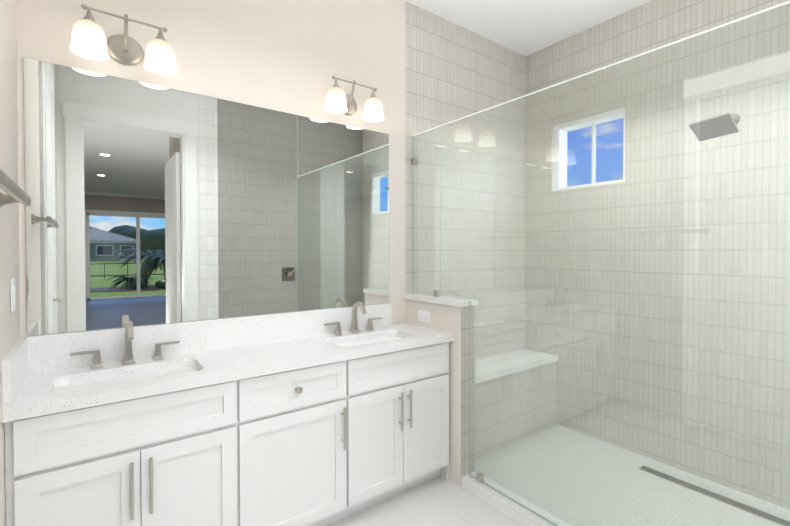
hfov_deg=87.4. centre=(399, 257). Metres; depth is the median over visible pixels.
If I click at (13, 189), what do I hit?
towel rail
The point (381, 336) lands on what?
sink
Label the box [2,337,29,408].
backsplash
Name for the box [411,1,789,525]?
glass
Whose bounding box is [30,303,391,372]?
backsplash
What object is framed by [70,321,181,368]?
faucet
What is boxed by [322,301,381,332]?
faucet
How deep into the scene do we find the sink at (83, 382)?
1.70 m
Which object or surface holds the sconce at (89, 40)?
attached to the wall at (420, 69)
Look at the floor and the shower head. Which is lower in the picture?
the floor
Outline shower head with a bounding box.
[688,113,739,140]
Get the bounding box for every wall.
[0,0,20,525]
[16,0,525,359]
[404,293,570,525]
[524,0,789,508]
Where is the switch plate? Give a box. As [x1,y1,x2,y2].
[10,278,15,312]
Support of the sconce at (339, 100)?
attached to the wall at (420, 69)
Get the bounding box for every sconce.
[69,4,176,75]
[325,76,383,121]
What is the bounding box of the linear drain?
[638,465,789,525]
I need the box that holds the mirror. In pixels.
[24,58,388,335]
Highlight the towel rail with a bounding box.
[0,169,30,206]
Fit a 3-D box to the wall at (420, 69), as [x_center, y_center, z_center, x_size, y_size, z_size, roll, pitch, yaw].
[-0.249,-0.096,2.656,3.528,3.230,0.150,-1,1,-37]
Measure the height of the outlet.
0.072 m
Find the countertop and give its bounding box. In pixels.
[2,323,453,416]
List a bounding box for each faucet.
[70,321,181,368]
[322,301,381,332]
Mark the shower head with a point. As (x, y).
(724, 125)
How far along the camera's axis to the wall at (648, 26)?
2.66 m
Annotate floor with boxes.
[328,424,789,525]
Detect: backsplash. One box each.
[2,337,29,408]
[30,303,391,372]
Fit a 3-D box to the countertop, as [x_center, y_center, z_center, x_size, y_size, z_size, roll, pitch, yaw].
[-0.585,0.473,2.026,1.920,0.040,0.462,-1,1,-37]
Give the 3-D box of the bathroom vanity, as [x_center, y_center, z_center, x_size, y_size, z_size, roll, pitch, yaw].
[-0.580,0.910,2.026,1.920,0.834,0.477,-1,1,-37]
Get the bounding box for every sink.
[54,361,197,392]
[334,333,401,344]
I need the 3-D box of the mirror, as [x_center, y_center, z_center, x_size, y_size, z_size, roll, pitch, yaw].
[-0.771,-0.245,2.161,1.762,1.096,0.005,-1,1,-37]
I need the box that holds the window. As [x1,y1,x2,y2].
[552,106,625,190]
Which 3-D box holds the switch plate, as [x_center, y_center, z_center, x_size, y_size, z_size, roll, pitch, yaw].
[-1.351,0.131,1.449,0.008,0.116,0.072,-1,1,-37]
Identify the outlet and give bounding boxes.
[418,310,429,322]
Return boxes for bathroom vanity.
[2,337,453,525]
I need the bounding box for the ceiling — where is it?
[405,0,651,55]
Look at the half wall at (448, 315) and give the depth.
2.19 m
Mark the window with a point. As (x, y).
(564, 150)
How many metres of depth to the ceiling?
2.94 m
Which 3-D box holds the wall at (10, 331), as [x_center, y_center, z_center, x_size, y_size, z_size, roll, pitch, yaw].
[-0.697,-0.164,0.492,0.208,3.030,2.762,-1,1,-37]
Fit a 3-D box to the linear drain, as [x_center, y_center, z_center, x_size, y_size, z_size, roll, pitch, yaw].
[1.992,1.361,2.101,0.070,0.004,1.430,-1,1,-37]

